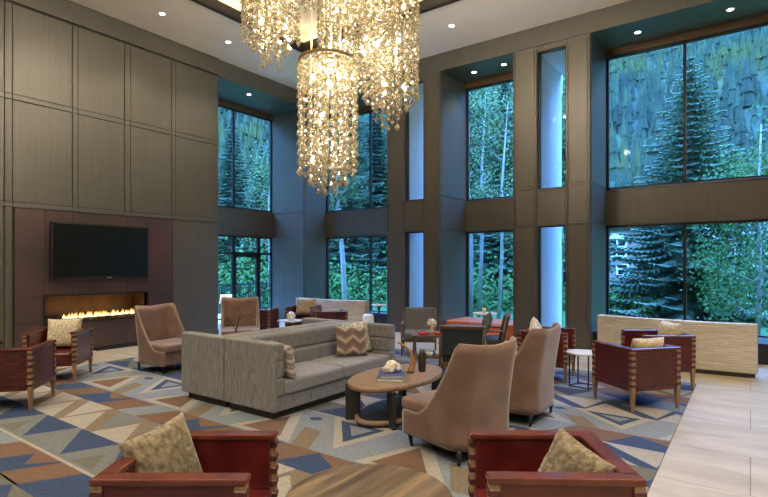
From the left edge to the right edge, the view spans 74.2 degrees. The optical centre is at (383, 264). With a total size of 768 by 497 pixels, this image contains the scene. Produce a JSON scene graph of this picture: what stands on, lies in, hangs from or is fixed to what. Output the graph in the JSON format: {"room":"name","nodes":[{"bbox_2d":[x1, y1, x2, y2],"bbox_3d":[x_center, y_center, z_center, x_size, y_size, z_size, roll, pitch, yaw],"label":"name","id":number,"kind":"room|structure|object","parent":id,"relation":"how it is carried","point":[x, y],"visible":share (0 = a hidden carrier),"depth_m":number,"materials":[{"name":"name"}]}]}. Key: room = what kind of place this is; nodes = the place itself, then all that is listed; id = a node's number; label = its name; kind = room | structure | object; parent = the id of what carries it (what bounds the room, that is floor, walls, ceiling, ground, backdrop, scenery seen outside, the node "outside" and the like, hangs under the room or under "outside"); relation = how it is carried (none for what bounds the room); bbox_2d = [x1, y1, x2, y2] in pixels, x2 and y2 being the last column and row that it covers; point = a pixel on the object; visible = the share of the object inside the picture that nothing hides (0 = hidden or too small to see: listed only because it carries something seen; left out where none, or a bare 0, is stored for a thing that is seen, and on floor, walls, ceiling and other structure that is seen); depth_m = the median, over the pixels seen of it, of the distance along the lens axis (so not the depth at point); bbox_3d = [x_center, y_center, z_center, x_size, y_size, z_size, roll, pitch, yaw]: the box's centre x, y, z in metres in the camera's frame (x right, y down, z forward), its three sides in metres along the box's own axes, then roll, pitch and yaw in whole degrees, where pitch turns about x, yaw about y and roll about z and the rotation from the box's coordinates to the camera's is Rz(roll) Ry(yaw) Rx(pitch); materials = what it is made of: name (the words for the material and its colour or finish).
{"room":"hotel lobby","nodes":[
{"label":"hotel lobby","id":0,"kind":"room"},
{"bbox_2d":[0,0,217,350],"bbox_3d":[-9.352,-1.725,6.723,1.366,6.950,15.970,0,0,36],"label":"wall","id":1,"kind":"structure","parent":0,"point":[90,120],"depth_m":10.49,"materials":[{"name":"brown wood"}]},
{"bbox_2d":[43,291,148,324],"bbox_3d":[-6.077,0.860,10.640,0.595,0.570,2.090,0,0,36],"label":"linear fireplace","id":2,"kind":"object","parent":1,"relation":"in","point":[89,307],"visible":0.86,"depth_m":10.74,"materials":[{"name":"brown metal"}]},
{"bbox_2d":[50,221,148,279],"bbox_3d":[-5.796,-0.278,10.470,0.089,1.115,1.933,0,0,36],"label":"television","id":3,"kind":"object","parent":1,"relation":"attached to","point":[77,250],"visible":1,"depth_m":10.36,"materials":[{"name":"black plastic"}]},
{"bbox_2d":[0,0,218,221],"bbox_3d":[-8.877,-3.139,6.372,0.145,4.118,15.950,0,0,36],"label":"trim","id":4,"kind":"structure","parent":1,"relation":"attached to","point":[66,10],"depth_m":10.78,"materials":[{"name":"brown wood"}]},
{"bbox_2d":[95,343,137,350],"bbox_3d":[-5.402,1.725,11.058,0.140,0.050,1.655,0,0,36],"label":"trim","id":5,"kind":"structure","parent":1,"relation":"attached to","point":[130,344],"depth_m":10.65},
{"bbox_2d":[218,105,272,237],"bbox_3d":[-4.915,-1.725,14.469,0.700,6.950,4.920,0,0,36],"label":"wall","id":6,"kind":"structure","parent":0,"point":[232,221],"depth_m":15.63,"materials":[{"name":"brown wood"}]},
{"bbox_2d":[218,235,233,320],"bbox_3d":[-5.387,0.370,14.242,0.080,2.520,2.800,0,0,36],"label":"window","id":7,"kind":"structure","parent":6,"relation":"in","point":[231,236],"depth_m":15.34,"materials":[{"name":"brown metal"}]},
{"bbox_2d":[218,104,271,211],"bbox_3d":[-4.942,-3.215,14.858,0.080,3.010,4.320,0,0,36],"label":"window","id":8,"kind":"structure","parent":6,"relation":"in","point":[219,105],"depth_m":15.58,"materials":[{"name":"brown metal"}]},
{"bbox_2d":[234,253,257,297],"bbox_3d":[-4.262,0.700,15.749,0.142,2.100,0.920,0,0,36],"label":"door","id":9,"kind":"structure","parent":6,"relation":"in","point":[236,255],"depth_m":15.68,"materials":[{"name":"brown metal"}]},
{"bbox_2d":[234,236,258,253],"bbox_3d":[-4.287,-0.620,15.767,0.080,0.540,0.960,0,0,36],"label":"window","id":10,"kind":"structure","parent":6,"relation":"in","point":[257,238],"depth_m":15.83,"materials":[{"name":"brown metal"}]},
{"bbox_2d":[258,237,271,308],"bbox_3d":[-3.843,0.430,16.383,0.080,2.640,0.560,0,0,36],"label":"window","id":11,"kind":"structure","parent":6,"relation":"in","point":[270,239],"depth_m":16.56,"materials":[{"name":"brown metal"}]},
{"bbox_2d":[69,0,629,89],"bbox_3d":[-1.106,-5.500,3.510,20.500,0.600,21.000,0,0,36],"label":"ceiling","id":12,"kind":"structure","parent":0,"point":[188,23],"depth_m":10.98,"materials":[{"name":"paint"}]},
{"bbox_2d":[240,0,300,72],"bbox_3d":[-1.399,-4.018,6.300,0.747,3.220,0.745,0,0,23],"label":"crystal chandelier","id":13,"kind":"object","parent":12,"relation":"hanging from","point":[262,26],"visible":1,"depth_m":6.21,"materials":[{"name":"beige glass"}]},
{"bbox_2d":[191,0,460,52],"bbox_3d":[-0.650,-5.285,6.449,9.140,0.230,8.160,0,0,36],"label":"trim","id":14,"kind":"structure","parent":12,"relation":"attached to","point":[217,6],"depth_m":10.47,"materials":[{"name":"brown metal"}]},
{"bbox_2d":[296,0,358,196],"bbox_3d":[-0.665,-3.223,6.004,0.738,4.810,0.743,0,0,-28],"label":"crystal chandelier","id":15,"kind":"object","parent":12,"relation":"hanging from","point":[341,77],"visible":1,"depth_m":5.86,"materials":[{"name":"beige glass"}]},
{"bbox_2d":[316,0,363,108],"bbox_3d":[-0.650,-3.968,7.694,0.743,3.320,0.747,0,0,-15],"label":"crystal chandelier","id":16,"kind":"object","parent":12,"relation":"hanging from","point":[350,21],"visible":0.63,"depth_m":7.53,"materials":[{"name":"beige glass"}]},
{"bbox_2d":[361,0,420,131],"bbox_3d":[0.085,-3.637,6.205,0.724,3.982,0.721,0,0,-29],"label":"crystal chandelier","id":17,"kind":"object","parent":12,"relation":"hanging from","point":[385,84],"visible":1,"depth_m":6.07,"materials":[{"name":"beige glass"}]},
{"bbox_2d":[56,319,767,496],"bbox_3d":[-1.135,1.900,3.469,20.500,0.300,20.900,0,0,36],"label":"floor","id":18,"kind":"structure","parent":0,"point":[718,447],"depth_m":5.15,"materials":[{"name":"wood"}]},
{"bbox_2d":[285,304,321,326],"bbox_3d":[-1.983,1.377,12.551,0.712,0.745,0.732,0,0,9],"label":"leather armchair","id":19,"kind":"object","parent":18,"relation":"on","point":[292,308],"visible":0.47,"depth_m":12.44,"materials":[{"name":"red leather"}]},
{"bbox_2d":[295,298,316,315],"bbox_3d":[-1.955,1.048,12.720,0.522,0.448,0.235,0,0,9],"label":"pillow","id":20,"kind":"object","parent":19,"relation":"on","point":[303,304],"visible":0.85,"depth_m":12.65,"materials":[{"name":"beige fabric"}]},
{"bbox_2d":[296,297,368,321],"bbox_3d":[-1.470,1.335,13.606,2.370,0.830,0.350,0,0,33],"label":"wall","id":21,"kind":"structure","parent":18,"relation":"on","point":[356,309],"depth_m":13.10,"materials":[{"name":"stone"}]},
{"bbox_2d":[0,348,695,496],"bbox_3d":[-2.457,1.743,5.175,8.760,0.014,11.920,0,0,36],"label":"carpet","id":22,"kind":"object","parent":18,"relation":"on","point":[54,448],"visible":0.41,"depth_m":5.53,"materials":[{"name":"carpet"}]},
{"bbox_2d":[0,340,56,410],"bbox_3d":[-4.621,1.365,6.329,0.712,0.745,0.732,0,0,-13],"label":"leather armchair","id":23,"kind":"object","parent":22,"relation":"on","point":[30,368],"visible":1,"depth_m":6.05,"materials":[{"name":"brown wood"}]},
{"bbox_2d":[22,326,92,381],"bbox_3d":[-4.991,1.365,7.816,0.712,0.745,0.732,0,0,-12],"label":"leather armchair","id":24,"kind":"object","parent":22,"relation":"on","point":[80,351],"visible":0.64,"depth_m":7.67,"materials":[{"name":"brown wood"}]},
{"bbox_2d":[47,318,82,346],"bbox_3d":[-5.027,1.067,7.982,0.502,0.449,0.222,0,0,-13],"label":"pillow","id":25,"kind":"object","parent":24,"relation":"on","point":[59,330],"visible":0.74,"depth_m":7.91,"materials":[{"name":"beige fabric"}]},
{"bbox_2d":[134,303,184,373],"bbox_3d":[-3.628,1.205,8.533,0.887,1.068,0.784,0,0,30],"label":"chair","id":26,"kind":"object","parent":22,"relation":"on","point":[159,328],"visible":0.78,"depth_m":8.51,"materials":[{"name":"beige fabric"}]},
{"bbox_2d":[150,337,181,352],"bbox_3d":[-3.551,1.335,8.489,0.710,0.125,0.732,0,0,30],"label":"seat cushion","id":27,"kind":"object","parent":26,"relation":"on","point":[172,344],"depth_m":8.17,"materials":[{"name":"beige fabric"}]},
{"bbox_2d":[89,430,278,496],"bbox_3d":[-1.000,1.365,2.700,0.732,0.745,0.712,0,0,0],"label":"leather armchair","id":28,"kind":"object","parent":22,"relation":"on","point":[234,463],"visible":0.7,"depth_m":2.89,"materials":[{"name":"brown wood"}]},
{"bbox_2d":[118,412,202,472],"bbox_3d":[-1.202,1.071,2.770,0.219,0.456,0.439,0,0,30],"label":"pillow","id":29,"kind":"object","parent":28,"relation":"on","point":[169,447],"visible":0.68,"depth_m":2.72,"materials":[{"name":"beige fabric"}]},
{"bbox_2d":[220,297,259,334],"bbox_3d":[-2.926,1.205,10.356,0.784,1.068,0.887,0,0,-17],"label":"chair","id":30,"kind":"object","parent":22,"relation":"on","point":[230,308],"visible":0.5,"depth_m":10.66,"materials":[{"name":"beige fabric"}]},
{"bbox_2d":[221,326,259,334],"bbox_3d":[-2.899,1.335,10.272,0.732,0.125,0.710,0,0,-17],"label":"seat cushion","id":31,"kind":"object","parent":30,"relation":"on","point":[228,329],"depth_m":10.03,"materials":[{"name":"beige fabric"}]},
{"bbox_2d":[182,317,345,406],"bbox_3d":[-1.616,1.306,7.355,0.905,0.861,2.360,0,0,36],"label":"sofa","id":32,"kind":"object","parent":22,"relation":"on","point":[203,354],"visible":0.45,"depth_m":6.40,"materials":[{"name":"grey fabric"}]},
{"bbox_2d":[224,321,337,335],"bbox_3d":[-1.362,0.995,7.172,0.220,0.235,2.100,0,0,36],"label":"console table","id":33,"kind":"object","parent":32,"relation":"on","point":[325,322],"depth_m":7.02,"materials":[{"name":"grey fabric"}]},
{"bbox_2d":[259,307,278,329],"bbox_3d":[-2.859,1.365,11.679,0.712,0.745,0.732,0,0,6],"label":"leather armchair","id":34,"kind":"object","parent":22,"relation":"on","point":[268,317],"visible":0.38,"depth_m":11.31,"materials":[{"name":"brown wood"}]},
{"bbox_2d":[225,321,394,418],"bbox_3d":[-0.874,1.306,6.819,0.905,0.861,2.360,0,0,36],"label":"sofa","id":35,"kind":"object","parent":22,"relation":"on","point":[256,383],"visible":0.8,"depth_m":6.11,"materials":[{"name":"grey fabric"}]},
{"bbox_2d":[270,340,295,379],"bbox_3d":[-1.178,1.105,5.922,0.426,0.437,0.193,0,0,41],"label":"pillow","id":36,"kind":"object","parent":35,"relation":"on","point":[289,361],"visible":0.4,"depth_m":5.79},
{"bbox_2d":[240,322,352,347],"bbox_3d":[-1.127,0.995,7.002,0.220,0.235,2.100,0,0,36],"label":"cushion","id":37,"kind":"object","parent":35,"relation":"on","point":[317,336],"depth_m":6.91,"materials":[{"name":"grey fabric"}]},
{"bbox_2d":[283,361,342,394],"bbox_3d":[-1.096,1.389,6.340,0.705,0.173,1.032,0,0,36],"label":"seat cushion","id":38,"kind":"object","parent":35,"relation":"on","point":[310,375],"depth_m":6.21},
{"bbox_2d":[293,340,336,362],"bbox_3d":[-1.121,1.222,6.998,0.235,0.230,2.100,0,0,36],"label":"cushion","id":39,"kind":"object","parent":35,"relation":"on","point":[312,351],"depth_m":7.03,"materials":[{"name":"grey fabric"}]},
{"bbox_2d":[310,352,389,377],"bbox_3d":[-0.489,1.389,7.182,0.705,0.173,1.032,0,0,36],"label":"seat cushion","id":40,"kind":"object","parent":35,"relation":"on","point":[352,365],"depth_m":7.00,"materials":[{"name":"fabric"}]},
{"bbox_2d":[335,326,366,355],"bbox_3d":[-0.468,1.085,7.267,0.497,0.436,0.216,0,0,-27],"label":"pillow","id":41,"kind":"object","parent":35,"relation":"on","point":[350,340],"visible":1,"depth_m":7.20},
{"bbox_2d":[342,320,371,350],"bbox_3d":[-0.438,1.080,7.568,0.519,0.501,0.195,0,0,-11],"label":"pillow","id":42,"kind":"object","parent":35,"relation":"on","point":[362,323],"visible":0.25,"depth_m":7.56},
{"bbox_2d":[312,309,347,320],"bbox_3d":[-1.199,1.365,11.160,0.712,0.745,0.732,0,0,-13],"label":"leather armchair","id":43,"kind":"object","parent":22,"relation":"on","point":[342,314],"visible":0.46,"depth_m":10.84,"materials":[{"name":"leather"}]},
{"bbox_2d":[286,464,452,496],"bbox_3d":[-0.080,1.494,2.752,0.906,0.487,0.906,0,0,36],"label":"round table","id":44,"kind":"object","parent":22,"relation":"on","point":[356,480],"visible":1,"depth_m":2.89,"materials":[{"name":"brown wood"}]},
{"bbox_2d":[345,364,443,430],"bbox_3d":[0.159,1.510,5.964,0.860,0.455,1.500,0,0,36],"label":"coffee table","id":45,"kind":"object","parent":22,"relation":"on","point":[387,412],"visible":0.67,"depth_m":5.69,"materials":[{"name":"brown wood"}]},
{"bbox_2d":[355,396,401,425],"bbox_3d":[0.159,1.692,5.964,0.720,0.050,1.320,0,0,36],"label":"shelf","id":46,"kind":"object","parent":45,"relation":"attached to","point":[375,413],"depth_m":5.65,"materials":[{"name":"brown wood"}]},
{"bbox_2d":[377,371,404,381],"bbox_3d":[0.084,1.264,5.759,0.292,0.035,0.400,0,0,6],"label":"book","id":47,"kind":"object","parent":45,"relation":"on","point":[379,379],"visible":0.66,"depth_m":5.57,"materials":[{"name":"paper"}]},
{"bbox_2d":[379,369,403,377],"bbox_3d":[0.079,1.232,5.761,0.262,0.026,0.360,0,0,-2],"label":"book","id":48,"kind":"object","parent":47,"relation":"on","point":[397,374],"visible":0.89,"depth_m":5.66,"materials":[{"name":"paper"}]},
{"bbox_2d":[383,360,400,372],"bbox_3d":[0.089,1.148,5.776,0.200,0.142,0.213,0,0,17],"label":"ornament","id":49,"kind":"object","parent":48,"relation":"on","point":[391,366],"visible":1,"depth_m":5.72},
{"bbox_2d":[398,342,415,373],"bbox_3d":[0.273,1.097,6.055,0.211,0.368,0.098,0,0,23],"label":"sculpture","id":50,"kind":"object","parent":45,"relation":"on","point":[412,364],"visible":1,"depth_m":6.03,"materials":[{"name":"brown wood"}]},
{"bbox_2d":[418,349,425,371],"bbox_3d":[0.458,1.151,6.106,0.092,0.260,0.091,0,0,36],"label":"vase","id":51,"kind":"object","parent":45,"relation":"on","point":[422,358],"visible":1,"depth_m":6.07,"materials":[{"name":"brown ceramic"}]},
{"bbox_2d":[400,307,436,355],"bbox_3d":[0.688,1.296,9.958,0.696,0.888,0.747,0,0,6],"label":"lounge chair","id":52,"kind":"object","parent":22,"relation":"on","point":[414,318],"visible":0.7,"depth_m":10.15,"materials":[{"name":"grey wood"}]},
{"bbox_2d":[412,331,446,367],"bbox_3d":[0.789,1.447,8.616,0.600,0.580,0.600,0,0,6],"label":"side table","id":53,"kind":"object","parent":22,"relation":"on","point":[415,334],"visible":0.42,"depth_m":8.36,"materials":[{"name":"brown wood"}]},
{"bbox_2d":[415,351,438,358],"bbox_3d":[0.789,1.524,8.616,0.540,0.025,0.540,0,0,6],"label":"shelf","id":54,"kind":"object","parent":53,"relation":"attached to","point":[433,356],"depth_m":8.40,"materials":[{"name":"brown wood"}]},
{"bbox_2d":[402,336,515,466],"bbox_3d":[0.716,1.205,4.817,0.784,1.068,0.887,0,0,-38],"label":"chair","id":55,"kind":"object","parent":22,"relation":"on","point":[473,391],"visible":0.89,"depth_m":4.46,"materials":[{"name":"beige fabric"}]},
{"bbox_2d":[402,390,435,411],"bbox_3d":[0.662,1.335,4.887,0.732,0.125,0.710,0,0,-38],"label":"seat cushion","id":56,"kind":"object","parent":55,"relation":"on","point":[419,402],"depth_m":4.82,"materials":[{"name":"beige fabric"}]},
{"bbox_2d":[438,324,486,373],"bbox_3d":[1.169,1.296,7.578,0.696,0.888,0.747,0,0,10],"label":"lounge chair","id":57,"kind":"object","parent":22,"relation":"on","point":[453,335],"visible":0.73,"depth_m":7.26,"materials":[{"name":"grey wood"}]},
{"bbox_2d":[485,312,510,344],"bbox_3d":[1.876,1.296,9.044,0.747,0.888,0.696,0,0,15],"label":"lounge chair","id":58,"kind":"object","parent":22,"relation":"on","point":[490,339],"visible":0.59,"depth_m":8.72,"materials":[{"name":"fabric"}]},
{"bbox_2d":[481,312,492,333],"bbox_3d":[1.830,1.050,9.063,0.213,0.478,0.518,0,0,15],"label":"pillow","id":59,"kind":"object","parent":58,"relation":"on","point":[487,320],"visible":0.73,"depth_m":8.89,"materials":[{"name":"grey fabric"}]},
{"bbox_2d":[509,322,560,426],"bbox_3d":[1.521,1.205,5.881,0.887,1.068,0.784,0,0,37],"label":"chair","id":60,"kind":"object","parent":22,"relation":"on","point":[532,385],"visible":0.63,"depth_m":5.45,"materials":[{"name":"beige fabric"}]},
{"bbox_2d":[517,326,575,383],"bbox_3d":[2.518,1.365,7.850,0.732,0.745,0.712,0,0,30],"label":"leather armchair","id":61,"kind":"object","parent":22,"relation":"on","point":[567,341],"visible":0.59,"depth_m":7.67,"materials":[{"name":"red leather"}]},
{"bbox_2d":[468,429,646,496],"bbox_3d":[0.862,1.365,2.708,0.732,0.745,0.712,0,0,2],"label":"leather armchair","id":62,"kind":"object","parent":22,"relation":"on","point":[502,463],"visible":0.9,"depth_m":2.69,"materials":[{"name":"red leather"}]},
{"bbox_2d":[538,426,615,472],"bbox_3d":[0.976,1.098,2.652,0.228,0.447,0.430,0,0,-26],"label":"pillow","id":63,"kind":"object","parent":62,"relation":"on","point":[565,454],"visible":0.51,"depth_m":2.61,"materials":[{"name":"fabric"}]},
{"bbox_2d":[566,349,592,389],"bbox_3d":[2.849,1.488,7.266,0.450,0.497,0.450,0,0,36],"label":"round side table","id":64,"kind":"object","parent":22,"relation":"on","point":[579,352],"visible":0.73,"depth_m":7.26,"materials":[{"name":"white stone"}]},
{"bbox_2d":[592,340,680,411],"bbox_3d":[3.166,1.365,6.415,0.712,0.745,0.732,0,0,-15],"label":"leather armchair","id":65,"kind":"object","parent":22,"relation":"on","point":[633,370],"visible":0.91,"depth_m":6.11,"materials":[{"name":"red leather"}]},
{"bbox_2d":[631,337,663,347],"bbox_3d":[3.212,1.087,6.246,0.464,0.410,0.222,0,0,-16],"label":"pillow","id":66,"kind":"object","parent":65,"relation":"on","point":[636,342],"visible":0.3,"depth_m":6.15,"materials":[{"name":"beige fabric"}]},
{"bbox_2d":[621,329,695,387],"bbox_3d":[4.017,1.365,7.484,0.732,0.745,0.712,0,0,0],"label":"leather armchair","id":67,"kind":"object","parent":22,"relation":"on","point":[687,342],"visible":0.38,"depth_m":7.14,"materials":[{"name":"red leather"}]},
{"bbox_2d":[657,320,681,334],"bbox_3d":[4.189,1.056,7.485,0.227,0.448,0.501,0,0,0],"label":"pillow","id":68,"kind":"object","parent":67,"relation":"on","point":[665,328],"visible":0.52,"depth_m":7.37,"materials":[{"name":"beige fabric"}]},
{"bbox_2d":[446,317,512,340],"bbox_3d":[2.605,1.565,12.596,1.840,0.370,1.080,0,0,36],"label":"window bench","id":69,"kind":"object","parent":18,"relation":"on","point":[464,320],"visible":0.4,"depth_m":12.28,"materials":[{"name":"wood"}]},
{"bbox_2d":[597,314,757,377],"bbox_3d":[4.839,1.335,8.586,2.370,0.830,0.350,0,0,41],"label":"wall","id":70,"kind":"structure","parent":18,"relation":"on","point":[722,348],"depth_m":8.07,"materials":[{"name":"stone"}]},
{"bbox_2d":[272,22,767,349],"bbox_3d":[4.500,-1.725,11.196,19.800,6.950,1.574,0,0,36],"label":"wall","id":71,"kind":"structure","parent":0,"point":[301,224],"depth_m":12.51,"materials":[{"name":"paint"}]},
{"bbox_2d":[326,235,386,311],"bbox_3d":[-0.464,0.270,15.623,3.450,2.320,0.080,0,0,36],"label":"window","id":72,"kind":"structure","parent":71,"relation":"in","point":[369,237],"depth_m":15.56,"materials":[{"name":"brown metal"}]},
{"bbox_2d":[326,109,386,212],"bbox_3d":[-0.464,-3.215,15.623,3.450,3.010,0.080,0,0,36],"label":"window","id":73,"kind":"structure","parent":71,"relation":"in","point":[371,111],"depth_m":15.56,"materials":[{"name":"brown metal"}]},
{"bbox_2d":[406,111,422,200],"bbox_3d":[0.831,-3.165,13.050,0.580,3.030,0.080,0,0,36],"label":"window","id":74,"kind":"structure","parent":71,"relation":"in","point":[407,114],"depth_m":13.18,"materials":[{"name":"brown metal"}]},
{"bbox_2d":[406,232,422,306],"bbox_3d":[0.831,0.285,13.050,0.580,2.270,0.080,0,0,36],"label":"window","id":75,"kind":"structure","parent":71,"relation":"in","point":[407,233],"depth_m":13.18,"materials":[{"name":"brown metal"}]},
{"bbox_2d":[409,49,564,326],"bbox_3d":[2.748,-1.215,12.709,4.090,6.930,1.470,0,0,36],"label":"column","id":76,"kind":"structure","parent":71,"relation":"attached to","point":[552,63],"depth_m":12.07,"materials":[{"name":"paint"}]},
{"bbox_2d":[466,79,512,200],"bbox_3d":[2.991,-3.215,13.131,1.870,3.010,0.080,0,0,36],"label":"window","id":77,"kind":"structure","parent":71,"relation":"in","point":[510,80],"depth_m":13.62,"materials":[{"name":"brown metal"}]},
{"bbox_2d":[466,230,512,319],"bbox_3d":[2.991,0.270,13.131,1.870,2.320,0.080,0,0,36],"label":"window","id":78,"kind":"structure","parent":71,"relation":"in","point":[467,233],"depth_m":13.62,"materials":[{"name":"brown metal"}]},
{"bbox_2d":[218,0,767,115],"bbox_3d":[3.629,-4.984,9.989,19.800,0.428,4.550,0,0,36],"label":"ceiling","id":79,"kind":"structure","parent":71,"relation":"attached to","point":[614,26],"depth_m":11.08,"materials":[{"name":"paint"}]},
{"bbox_2d":[218,13,767,119],"bbox_3d":[2.240,-4.760,13.124,15.283,0.220,3.814,0,0,19],"label":"trim","id":80,"kind":"structure","parent":71,"relation":"attached to","point":[762,18],"depth_m":11.05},
{"bbox_2d":[538,47,565,188],"bbox_3d":[3.663,-3.165,11.007,0.615,3.030,0.080,0,0,36],"label":"window","id":81,"kind":"structure","parent":71,"relation":"in","point":[539,54],"depth_m":11.14,"materials":[{"name":"brown metal"}]},
{"bbox_2d":[538,225,565,327],"bbox_3d":[3.663,0.285,11.007,0.615,2.270,0.080,0,0,36],"label":"window","id":82,"kind":"structure","parent":71,"relation":"in","point":[539,227],"depth_m":11.14,"materials":[{"name":"brown metal"}]},
{"bbox_2d":[369,311,767,364],"bbox_3d":[3.103,1.565,12.200,13.240,0.370,1.260,0,0,36],"label":"trim","id":83,"kind":"structure","parent":71,"relation":"attached to","point":[762,342],"depth_m":9.30,"materials":[{"name":"brown metal"}]},
{"bbox_2d":[606,22,767,189],"bbox_3d":[6.982,-3.215,10.253,4.670,3.010,0.080,0,0,36],"label":"window","id":84,"kind":"structure","parent":71,"relation":"in","point":[685,42],"depth_m":10.71,"materials":[{"name":"brown metal"}]},
{"bbox_2d":[606,219,767,337],"bbox_3d":[6.982,0.270,10.253,4.670,2.320,0.080,0,0,36],"label":"window","id":85,"kind":"structure","parent":71,"relation":"in","point":[760,220],"depth_m":10.71,"materials":[{"name":"brown metal"}]},
{"label":"outside","id":86,"kind":"structure","parent":0,"visible":0},
{"bbox_2d":[218,295,767,335],"bbox_3d":[5.850,2.400,8.111,120.000,0.300,100.000,0,0,36],"label":"ground","id":87,"kind":"structure","parent":86,"point":[763,330],"depth_m":22.19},
{"bbox_2d":[218,116,253,279],"bbox_3d":[-12.542,-4.964,42.028,7.476,14.758,6.750,0,0,-13],"label":"spruce tree","id":88,"kind":"object","parent":87,"relation":"on","point":[225,169],"visible":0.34,"depth_m":41.65,"materials":[{"name":"green plant"}]},
{"bbox_2d":[227,146,268,282],"bbox_3d":[-9.630,-3.503,39.978,6.224,11.796,5.865,0,0,19],"label":"spruce tree","id":89,"kind":"object","parent":87,"relation":"on","point":[253,195],"visible":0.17,"depth_m":39.67,"materials":[{"name":"green plant"}]},
{"bbox_2d":[241,139,268,301],"bbox_3d":[-5.810,-2.509,25.122,3.211,9.522,3.068,0,0,2],"label":"birch tree","id":90,"kind":"object","parent":87,"relation":"on","point":[262,168],"visible":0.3,"depth_m":25.05,"materials":[{"name":"green plant"}]},
{"bbox_2d":[329,123,367,299],"bbox_3d":[-1.775,-2.402,19.428,2.082,9.323,2.781,0,0,-24],"label":"birch tree","id":91,"kind":"object","parent":87,"relation":"on","point":[341,242],"visible":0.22,"depth_m":19.09,"materials":[{"name":"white plant"}]},
{"bbox_2d":[329,115,386,295],"bbox_3d":[-2.563,-5.973,34.174,7.960,16.657,8.104,0,0,15],"label":"spruce tree","id":92,"kind":"object","parent":87,"relation":"on","point":[349,248],"visible":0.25,"depth_m":33.32,"materials":[{"name":"green plant"}]},
{"bbox_2d":[354,111,386,292],"bbox_3d":[-0.617,-5.007,35.822,7.199,14.672,6.848,0,0,14],"label":"spruce tree","id":93,"kind":"object","parent":87,"relation":"on","point":[379,165],"visible":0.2,"depth_m":35.66,"materials":[{"name":"green plant"}]},
{"bbox_2d":[218,203,701,319],"bbox_3d":[-7.343,-0.419,30.855,41.752,5.609,27.558,0,0,-4],"label":"undergrowth","id":94,"kind":"object","parent":87,"relation":"on","point":[489,300],"visible":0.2,"depth_m":24.87,"materials":[{"name":"green plant"}]},
{"bbox_2d":[469,92,491,276],"bbox_3d":[5.175,-6.022,33.023,7.396,16.559,7.128,0,0,-42],"label":"spruce tree","id":95,"kind":"object","parent":87,"relation":"on","point":[471,144],"visible":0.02,"depth_m":32.30,"materials":[{"name":"green plant"}]},
{"bbox_2d":[469,89,501,316],"bbox_3d":[3.182,-2.570,19.271,2.770,9.643,2.711,0,0,36],"label":"birch tree","id":96,"kind":"object","parent":87,"relation":"on","point":[472,108],"visible":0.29,"depth_m":18.98,"materials":[{"name":"green plant"}]},
{"bbox_2d":[470,85,510,316],"bbox_3d":[4.084,-3.112,21.096,2.612,10.731,2.727,0,0,4],"label":"birch tree","id":97,"kind":"object","parent":87,"relation":"on","point":[491,132],"visible":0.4,"depth_m":20.99,"materials":[{"name":"green plant"}]},
{"bbox_2d":[469,84,512,317],"bbox_3d":[4.274,-2.221,18.226,2.760,8.949,2.883,0,0,-43],"label":"birch tree","id":98,"kind":"object","parent":87,"relation":"on","point":[495,111],"visible":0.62,"depth_m":18.03,"materials":[{"name":"green plant"}]},
{"bbox_2d":[470,83,512,300],"bbox_3d":[7.351,-4.729,29.966,6.902,14.246,6.564,0,0,-30],"label":"spruce tree","id":99,"kind":"object","parent":87,"relation":"on","point":[494,242],"visible":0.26,"depth_m":29.53,"materials":[{"name":"green plant"}]},
{"bbox_2d":[562,75,564,315],"bbox_3d":[6.417,-2.720,17.995,2.173,9.944,2.682,0,0,21],"label":"birch tree","id":100,"kind":"object","parent":87,"relation":"on","point":[563,83],"visible":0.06,"depth_m":17.96,"materials":[{"name":"green plant"}]},
{"bbox_2d":[562,80,629,294],"bbox_3d":[11.131,-4.999,30.108,6.775,14.689,6.611,0,0,39],"label":"spruce tree","id":101,"kind":"object","parent":87,"relation":"on","point":[611,265],"visible":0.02,"depth_m":29.22,"materials":[{"name":"green plant"}]},
{"bbox_2d":[609,227,665,288],"bbox_3d":[20.029,-1.400,42.887,9.000,7.500,7.000,0,0,16],"label":"house","id":102,"kind":"structure","parent":87,"relation":"on","point":[613,231],"depth_m":40.11,"materials":[{"name":"stone"}]},
{"bbox_2d":[622,226,666,296],"bbox_3d":[15.928,-0.505,29.987,4.560,6.130,4.800,0,0,36],"label":"spruce tree","id":103,"kind":"object","parent":87,"relation":"on","point":[660,232],"visible":0.06,"depth_m":29.98,"materials":[{"name":"green plant"}]},
{"bbox_2d":[609,57,767,324],"bbox_3d":[13.427,-3.206,21.857,8.175,11.607,8.570,0,0,-38],"label":"spruce tree","id":104,"kind":"object","parent":87,"relation":"on","point":[673,302],"visible":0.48,"depth_m":21.55,"materials":[{"name":"green plant"}]},
{"bbox_2d":[669,78,767,334],"bbox_3d":[10.391,-1.582,13.839,3.654,7.711,4.822,0,0,-29],"label":"birch tree","id":105,"kind":"object","parent":87,"relation":"on","point":[762,267],"visible":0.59,"depth_m":14.25,"materials":[{"name":"green plant"}]},
{"bbox_2d":[682,224,767,325],"bbox_3d":[13.215,0.426,18.911,3.740,4.240,3.393,0,0,4],"label":"birch tree","id":106,"kind":"object","parent":87,"relation":"on","point":[745,296],"visible":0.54,"depth_m":18.83,"materials":[{"name":"green plant"}]},
{"bbox_3d":[-6.106,2.005,15.809,2.800,0.470,8.500,0,0,36],"label":"terrace","id":107,"kind":"object","parent":87,"relation":"on","visible":0},
{"bbox_2d":[218,282,266,314],"bbox_3d":[-6.969,1.225,16.493,0.060,1.090,8.200,0,0,36],"label":"railing","id":108,"kind":"object","parent":107,"relation":"on","point":[265,283],"visible":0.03,"depth_m":18.91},
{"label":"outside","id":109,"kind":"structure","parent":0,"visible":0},
{"bbox_2d":[219,35,767,295],"bbox_3d":[3.387,-100.584,4.684,679.948,207.067,668.389,0,0,36],"label":"hillside","id":110,"kind":"structure","parent":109,"point":[763,81],"depth_m":72.97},
{"bbox_2d":[218,26,767,272],"bbox_3d":[-22.037,-88.647,123.320,421.417,183.741,427.669,0,0,36],"label":"forest","id":111,"kind":"object","parent":110,"relation":"on","point":[740,50],"visible":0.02,"depth_m":74.95,"materials":[{"name":"plant"}]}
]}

